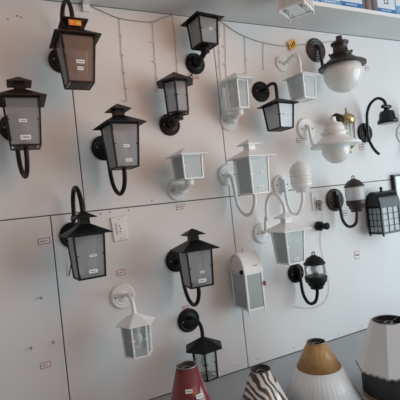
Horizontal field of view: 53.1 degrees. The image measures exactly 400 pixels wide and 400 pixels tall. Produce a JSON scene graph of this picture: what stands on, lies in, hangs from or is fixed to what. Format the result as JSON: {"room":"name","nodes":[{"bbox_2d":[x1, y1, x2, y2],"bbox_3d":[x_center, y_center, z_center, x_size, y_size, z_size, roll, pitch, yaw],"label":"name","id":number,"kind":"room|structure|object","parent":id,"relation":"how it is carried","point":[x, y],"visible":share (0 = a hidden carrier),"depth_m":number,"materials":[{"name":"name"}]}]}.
{"room":"lighting shop","nodes":[
{"label":"lighting shop","id":0,"kind":"room"},
{"bbox_2d":[0,0,399,399],"bbox_3d":[-0.228,0.135,1.880,4.800,3.000,0.102,-6,0,-26],"label":"wall","id":1,"kind":"structure","parent":0,"point":[87,359],"depth_m":1.85,"materials":[{"name":"grey paint"}]},
{"bbox_2d":[0,77,46,178],"bbox_3d":[-0.657,-0.259,1.486,0.168,0.360,0.284,-6,0,-26],"label":"wall lantern","id":2,"kind":"object","parent":1,"relation":"attached to","point":[14,128],"visible":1,"depth_m":1.43,"materials":[{"name":"brown metal"}]},
{"bbox_2d":[38,237,50,244],"bbox_3d":[-0.634,0.167,1.628,0.048,0.027,0.002,-6,0,-26],"label":"price sticker","id":3,"kind":"object","parent":1,"relation":"attached to","point":[43,240],"visible":1,"depth_m":1.63,"materials":[{"name":"white paper"}]},
{"bbox_2d":[40,361,50,368],"bbox_3d":[-0.621,0.663,1.607,0.041,0.024,0.002,-6,0,-26],"label":"price sticker","id":4,"kind":"object","parent":1,"relation":"attached to","point":[46,364],"visible":1,"depth_m":1.61,"materials":[{"name":"white paper"}]},
{"bbox_2d":[48,0,101,89],"bbox_3d":[-0.504,-0.615,1.578,0.171,0.370,0.285,-6,0,-26],"label":"wall lantern","id":5,"kind":"object","parent":1,"relation":"attached to","point":[71,34],"visible":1,"depth_m":1.52,"materials":[{"name":"brown metal"}]},
{"bbox_2d":[58,186,112,280],"bbox_3d":[-0.458,0.122,1.557,0.176,0.364,0.288,-6,0,-26],"label":"wall lantern","id":6,"kind":"object","parent":1,"relation":"attached to","point":[73,234],"visible":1,"depth_m":1.50,"materials":[{"name":"black metal"}]},
{"bbox_2d":[91,104,146,195],"bbox_3d":[-0.342,-0.197,1.637,0.165,0.362,0.290,-6,0,-32],"label":"wall lantern","id":7,"kind":"object","parent":1,"relation":"attached to","point":[103,147],"visible":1,"depth_m":1.58,"materials":[{"name":"black metal"}]},
{"bbox_2d":[110,215,128,241],"bbox_3d":[-0.354,0.126,1.759,0.074,0.113,0.014,-6,0,-26],"label":"wall socket","id":8,"kind":"object","parent":1,"relation":"attached to","point":[118,224],"visible":1,"depth_m":1.75,"materials":[{"name":"white plastic"}]},
{"bbox_2d":[116,269,125,275],"bbox_3d":[-0.347,0.319,1.757,0.040,0.028,0.002,-6,0,-26],"label":"price sticker","id":9,"kind":"object","parent":1,"relation":"attached to","point":[119,272],"visible":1,"depth_m":1.76,"materials":[{"name":"white paper"}]},
{"bbox_2d":[110,283,154,359],"bbox_3d":[-0.281,0.484,1.630,0.160,0.249,0.271,-6,0,-26],"label":"wall lantern","id":10,"kind":"object","parent":1,"relation":"attached to","point":[122,296],"visible":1,"depth_m":1.56,"materials":[{"name":"white metal"}]},
{"bbox_2d":[90,5,179,101],"bbox_3d":[-0.286,-0.665,1.837,0.434,0.436,0.007,-6,0,-26],"label":"string lights","id":11,"kind":"object","parent":1,"relation":"attached to","point":[90,5],"visible":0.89,"depth_m":1.86,"materials":[{"name":"beige plastic"}]},
{"bbox_2d":[156,72,192,135],"bbox_3d":[-0.110,-0.441,1.806,0.185,0.265,0.197,-6,0,-26],"label":"wall lantern","id":12,"kind":"object","parent":1,"relation":"attached to","point":[169,123],"visible":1,"depth_m":1.78,"materials":[{"name":"brown metal"}]},
{"bbox_2d":[176,204,182,209],"bbox_3d":[-0.096,0.033,1.894,0.038,0.026,0.002,-6,0,-26],"label":"price sticker","id":13,"kind":"object","parent":1,"relation":"attached to","point":[180,206],"visible":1,"depth_m":1.89,"materials":[{"name":"white paper"}]},
{"bbox_2d":[165,147,207,200],"bbox_3d":[-0.072,-0.116,1.801,0.138,0.232,0.214,-6,0,-33],"label":"wall lantern","id":14,"kind":"object","parent":1,"relation":"attached to","point":[191,169],"visible":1,"depth_m":1.77,"materials":[{"name":"white metal"}]},
{"bbox_2d":[166,229,219,306],"bbox_3d":[-0.039,0.296,1.747,0.176,0.346,0.288,-6,0,-26],"label":"wall lantern","id":15,"kind":"object","parent":1,"relation":"attached to","point":[177,260],"visible":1,"depth_m":1.69,"materials":[{"name":"black metal"}]},
{"bbox_2d":[178,308,221,381],"bbox_3d":[0.001,0.639,1.778,0.179,0.270,0.232,-6,0,-26],"label":"wall lantern","id":16,"kind":"object","parent":1,"relation":"attached to","point":[188,319],"visible":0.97,"depth_m":1.74,"materials":[{"name":"black metal"}]},
{"bbox_2d":[180,11,223,76],"bbox_3d":[0.010,-0.718,1.886,0.150,0.292,0.195,-6,0,-32],"label":"wall lantern","id":17,"kind":"object","parent":1,"relation":"attached to","point":[202,26],"visible":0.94,"depth_m":1.86,"materials":[{"name":"black metal"}]},
{"bbox_2d":[52,0,399,40],"bbox_3d":[-0.260,-0.874,1.728,4.600,0.056,0.253,-6,0,-26],"label":"wall shelf","id":18,"kind":"object","parent":1,"relation":"attached to","point":[327,17],"visible":1,"depth_m":2.06,"materials":[{"name":"laminate"}]},
{"bbox_2d":[319,0,340,4],"bbox_3d":[0.643,-1.072,2.089,0.136,0.150,0.092,-6,0,-26],"label":"box","id":19,"kind":"object","parent":18,"relation":"on","point":[337,2],"visible":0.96,"depth_m":2.05,"materials":[{"name":"white"}]},
{"bbox_2d":[340,0,362,8],"bbox_3d":[0.780,-1.087,2.155,0.151,0.150,0.092,-6,0,-26],"label":"box","id":20,"kind":"object","parent":18,"relation":"on","point":[351,3],"visible":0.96,"depth_m":2.12,"materials":[{"name":"white"}]},
{"bbox_2d":[362,0,371,9],"bbox_3d":[0.901,-1.095,2.215,0.104,0.142,0.052,-6,0,-26],"label":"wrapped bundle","id":21,"kind":"object","parent":18,"relation":"on","point":[366,4],"visible":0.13,"depth_m":2.20,"materials":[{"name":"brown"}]},
{"bbox_2d":[371,0,395,13],"bbox_3d":[1.018,-1.111,2.271,0.141,0.150,0.092,-6,0,-26],"label":"box","id":22,"kind":"object","parent":18,"relation":"on","point":[388,6],"visible":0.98,"depth_m":2.23,"materials":[{"name":"white cardboard"}]},
{"bbox_2d":[394,0,399,13],"bbox_3d":[1.141,-1.125,2.330,0.116,0.150,0.092,-6,0,-26],"label":"box","id":23,"kind":"object","parent":18,"relation":"on","point":[397,2],"visible":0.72,"depth_m":2.27,"materials":[{"name":"white"}]},
{"bbox_2d":[220,73,252,130],"bbox_3d":[0.176,-0.484,1.948,0.180,0.260,0.192,-6,0,-26],"label":"wall lantern","id":24,"kind":"object","parent":1,"relation":"attached to","point":[228,119],"visible":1,"depth_m":1.93,"materials":[{"name":"white metal"}]},
{"bbox_2d":[218,139,275,216],"bbox_3d":[0.208,-0.097,1.895,0.165,0.359,0.290,-6,0,-34],"label":"wall lantern","id":25,"kind":"object","parent":1,"relation":"attached to","point":[252,181],"visible":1,"depth_m":1.84,"materials":[{"name":"white metal"}]},
{"bbox_2d":[229,246,266,313],"bbox_3d":[0.224,0.375,1.934,0.112,0.309,0.161,-6,0,-26],"label":"lantern","id":26,"kind":"object","parent":1,"relation":"attached to","point":[245,267],"visible":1,"depth_m":1.91,"materials":[{"name":"white metal"}]},
{"bbox_2d":[252,81,298,131],"bbox_3d":[0.369,-0.492,2.029,0.154,0.288,0.224,-6,0,-32],"label":"wall lantern","id":27,"kind":"object","parent":1,"relation":"attached to","point":[278,113],"visible":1,"depth_m":2.00,"materials":[{"name":"black metal"}]},
{"bbox_2d":[217,20,333,97],"bbox_3d":[0.484,-0.757,2.211,0.911,0.402,0.007,-6,0,-26],"label":"string lights","id":28,"kind":"object","parent":1,"relation":"attached to","point":[220,20],"visible":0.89,"depth_m":2.08,"materials":[{"name":"beige plastic"}]},
{"bbox_2d":[288,39,296,49],"bbox_3d":[0.515,-0.864,2.224,0.064,0.072,0.004,-6,0,-26],"label":"paper tag","id":29,"kind":"object","parent":28,"relation":"hanging from","point":[292,44],"visible":1,"depth_m":2.22,"materials":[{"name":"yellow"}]},
{"bbox_2d":[253,192,311,264],"bbox_3d":[0.390,0.131,1.964,0.168,0.347,0.284,-6,0,-26],"label":"wall lantern","id":30,"kind":"object","parent":1,"relation":"attached to","point":[293,252],"visible":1,"depth_m":1.91,"materials":[{"name":"white metal"}]},
{"bbox_2d":[272,157,311,215],"bbox_3d":[0.486,-0.063,2.060,0.117,0.297,0.215,-6,0,-26],"label":"wall lamp","id":31,"kind":"object","parent":1,"relation":"attached to","point":[300,173],"visible":1,"depth_m":1.99,"materials":[{"name":"white metal"}]},
{"bbox_2d":[289,169,311,184],"bbox_3d":[0.507,-0.116,2.014,0.109,0.068,0.109,-6,0,-26],"label":"glass jar","id":32,"kind":"object","parent":31,"relation":"on","point":[297,176],"depth_m":1.97,"materials":[{"name":"white glass"}]},
{"bbox_2d":[275,53,320,102],"bbox_3d":[0.500,-0.658,2.104,0.140,0.289,0.217,-6,0,-35],"label":"wall lantern","id":33,"kind":"object","parent":1,"relation":"attached to","point":[300,84],"visible":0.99,"depth_m":2.07,"materials":[{"name":"white metal"}]},
{"bbox_2d":[288,251,326,304],"bbox_3d":[0.569,0.407,2.078,0.115,0.285,0.206,-6,0,-26],"label":"wall lamp","id":34,"kind":"object","parent":1,"relation":"attached to","point":[316,281],"visible":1,"depth_m":2.03,"materials":[{"name":"black metal"}]},
{"bbox_2d":[304,264,325,275],"bbox_3d":[0.586,0.359,2.036,0.104,0.066,0.104,-6,0,-26],"label":"shade","id":35,"kind":"object","parent":34,"relation":"on","point":[314,267],"depth_m":2.03,"materials":[{"name":"clear glass"}]},
{"bbox_2d":[310,191,319,210],"bbox_3d":[0.653,0.005,2.248,0.066,0.105,0.013,-6,0,-26],"label":"wall socket","id":36,"kind":"object","parent":1,"relation":"attached to","point":[314,196],"visible":0.86,"depth_m":2.24,"materials":[{"name":"white plastic"}]},
{"bbox_2d":[316,200,322,210],"bbox_3d":[0.668,0.029,2.231,0.034,0.060,0.030,-6,0,-26],"label":"plug","id":37,"kind":"object","parent":36,"relation":"attached to","point":[319,203],"visible":1,"depth_m":2.22,"materials":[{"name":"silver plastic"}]},
{"bbox_2d":[314,221,329,230],"bbox_3d":[0.681,0.145,2.220,0.054,0.054,0.073,-6,0,-26],"label":"socket","id":38,"kind":"object","parent":1,"relation":"attached to","point":[319,226],"visible":1,"depth_m":2.22,"materials":[{"name":"black plastic"}]},
{"bbox_2d":[297,116,361,163],"bbox_3d":[0.678,-0.328,2.102,0.252,0.284,0.331,-6,0,-26],"label":"wall lamp","id":39,"kind":"object","parent":1,"relation":"attached to","point":[335,144],"visible":1,"depth_m":2.02,"materials":[{"name":"white metal"}]},
{"bbox_2d":[310,116,361,149],"bbox_3d":[0.692,-0.355,2.067,0.252,0.156,0.252,-6,0,-26],"label":"hood","id":40,"kind":"object","parent":39,"relation":"attached to","point":[334,134],"depth_m":2.01,"materials":[{"name":"white metal"}]},
{"bbox_2d":[306,35,366,92],"bbox_3d":[0.746,-0.759,2.175,0.246,0.367,0.303,-6,0,-26],"label":"wall lamp","id":41,"kind":"object","parent":1,"relation":"attached to","point":[343,72],"visible":1,"depth_m":2.10,"materials":[{"name":"white glass"}]},
{"bbox_2d":[318,35,366,74],"bbox_3d":[0.754,-0.799,2.150,0.246,0.173,0.246,-6,0,-26],"label":"hood","id":42,"kind":"object","parent":41,"relation":"attached to","point":[341,56],"depth_m":2.10,"materials":[{"name":"brown metal"}]},
{"bbox_2d":[331,108,355,152],"bbox_3d":[0.799,-0.388,2.270,0.133,0.262,0.140,-6,0,-26],"label":"brass lantern","id":43,"kind":"object","parent":1,"relation":"attached to","point":[347,118],"visible":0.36,"depth_m":2.23,"materials":[{"name":"gold metal"}]},
{"bbox_2d":[331,113,343,122],"bbox_3d":[0.770,-0.460,2.254,0.080,0.063,0.080,-6,0,-26],"label":"hood","id":44,"kind":"object","parent":43,"relation":"attached to","point":[339,117],"depth_m":2.22,"materials":[{"name":"brown metal"}]},
{"bbox_2d":[326,175,365,227],"bbox_3d":[0.824,0.013,2.225,0.132,0.291,0.200,-6,0,-26],"label":"wall lamp","id":45,"kind":"object","parent":1,"relation":"attached to","point":[354,188],"visible":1,"depth_m":2.18,"materials":[{"name":"brown metal"}]},
{"bbox_2d":[345,186,364,200],"bbox_3d":[0.847,-0.032,2.189,0.102,0.078,0.102,-6,0,-26],"label":"glass jar","id":46,"kind":"object","parent":45,"relation":"on","point":[352,193],"depth_m":2.15,"materials":[{"name":"white glass"}]},
{"bbox_2d":[354,251,359,258],"bbox_3d":[0.930,0.326,2.368,0.040,0.046,0.002,-6,0,-26],"label":"price sticker","id":47,"kind":"object","parent":1,"relation":"attached to","point":[356,253],"visible":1,"depth_m":2.37,"materials":[{"name":"white paper"}]},
{"bbox_2d":[357,97,397,154],"bbox_3d":[1.053,-0.435,2.347,0.120,0.338,0.225,-6,0,-26],"label":"gooseneck lamp","id":48,"kind":"object","parent":1,"relation":"attached to","point":[387,116],"visible":1,"depth_m":2.37,"materials":[{"name":"black metal"}]},
{"bbox_2d":[365,187,399,236],"bbox_3d":[1.089,0.063,2.387,0.172,0.289,0.123,-6,0,-26],"label":"lantern","id":49,"kind":"object","parent":1,"relation":"attached to","point":[382,207],"visible":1,"depth_m":2.35,"materials":[{"name":"black metal"}]},
{"bbox_2d":[390,174,399,198],"bbox_3d":[1.288,-0.070,2.549,0.158,0.190,0.026,-6,0,-26],"label":"lamp","id":50,"kind":"object","parent":1,"relation":"attached to","point":[395,179],"visible":0.53,"depth_m":2.52,"materials":[{"name":"black metal"}]},
{"bbox_2d":[395,176,399,198],"bbox_3d":[1.288,-0.070,2.550,0.134,0.166,0.022,-6,0,-26],"label":"diffuser","id":51,"kind":"object","parent":50,"relation":"attached to","point":[397,178],"depth_m":2.52,"materials":[{"name":"white glass"}]},
{"bbox_2d":[396,126,399,141],"bbox_3d":[1.361,-0.450,2.495,0.124,0.338,0.225,-6,0,-26],"label":"gooseneck lamp","id":52,"kind":"object","parent":1,"relation":"attached to","point":[398,127],"visible":1,"depth_m":2.57,"materials":[{"name":"white metal"}]},
{"bbox_3d":[0.317,-1.491,0.404,4.800,0.100,3.400,-6,0,-26],"label":"ceiling","id":53,"kind":"structure","parent":0,"visible":0},
{"bbox_2d":[276,0,314,22],"bbox_3d":[0.405,-1.140,1.815,0.134,0.600,0.146,-6,0,34],"label":"hanging lantern","id":54,"kind":"object","parent":53,"relation":"hanging from","point":[284,7],"visible":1,"depth_m":1.79,"materials":[{"name":"white metal"}]},
{"bbox_3d":[0.650,1.591,0.387,4.800,0.100,3.400,-6,0,-26],"label":"floor","id":55,"kind":"structure","parent":0,"visible":0},
{"bbox_2d":[152,329,369,399],"bbox_3d":[0.371,1.203,1.569,3.600,0.745,0.870,-6,0,-26],"label":"countertop","id":56,"kind":"structure","parent":55,"relation":"on","point":[346,349],"depth_m":1.92,"materials":[{"name":"white"}]},
{"bbox_2d":[170,360,211,399],"bbox_3d":[-0.033,0.727,1.419,0.244,0.287,0.244,-6,0,-26],"label":"lampshade","id":57,"kind":"object","parent":56,"relation":"on","point":[188,384],"visible":1,"depth_m":1.38,"materials":[{"name":"red ceramic"}]},
{"bbox_2d":[241,364,287,399],"bbox_3d":[0.240,0.739,1.516,0.240,0.205,0.240,-6,0,-26],"label":"lampshade","id":58,"kind":"object","parent":56,"relation":"on","point":[261,384],"visible":1,"depth_m":1.48,"materials":[{"name":"fabric"}]},
{"bbox_2d":[284,338,362,399],"bbox_3d":[0.491,0.698,1.649,0.316,0.234,0.316,-6,0,-26],"label":"lampshade","id":59,"kind":"object","parent":56,"relation":"on","point":[318,374],"visible":0.98,"depth_m":1.58,"materials":[{"name":"white ceramic"}]},
{"bbox_2d":[285,365,361,399],"bbox_3d":[0.496,0.749,1.649,0.314,0.132,0.314,-6,0,-26],"label":"shade","id":60,"kind":"object","parent":59,"relation":"hanging from","point":[334,383],"depth_m":1.57,"materials":[{"name":"white ceramic"}]},
{"bbox_2d":[355,315,399,399],"bbox_3d":[0.785,0.634,1.633,0.276,0.297,0.276,-6,0,-36],"label":"lampshade","id":61,"kind":"object","parent":56,"relation":"on","point":[378,358],"visible":1,"depth_m":1.57,"materials":[{"name":"white fabric"}]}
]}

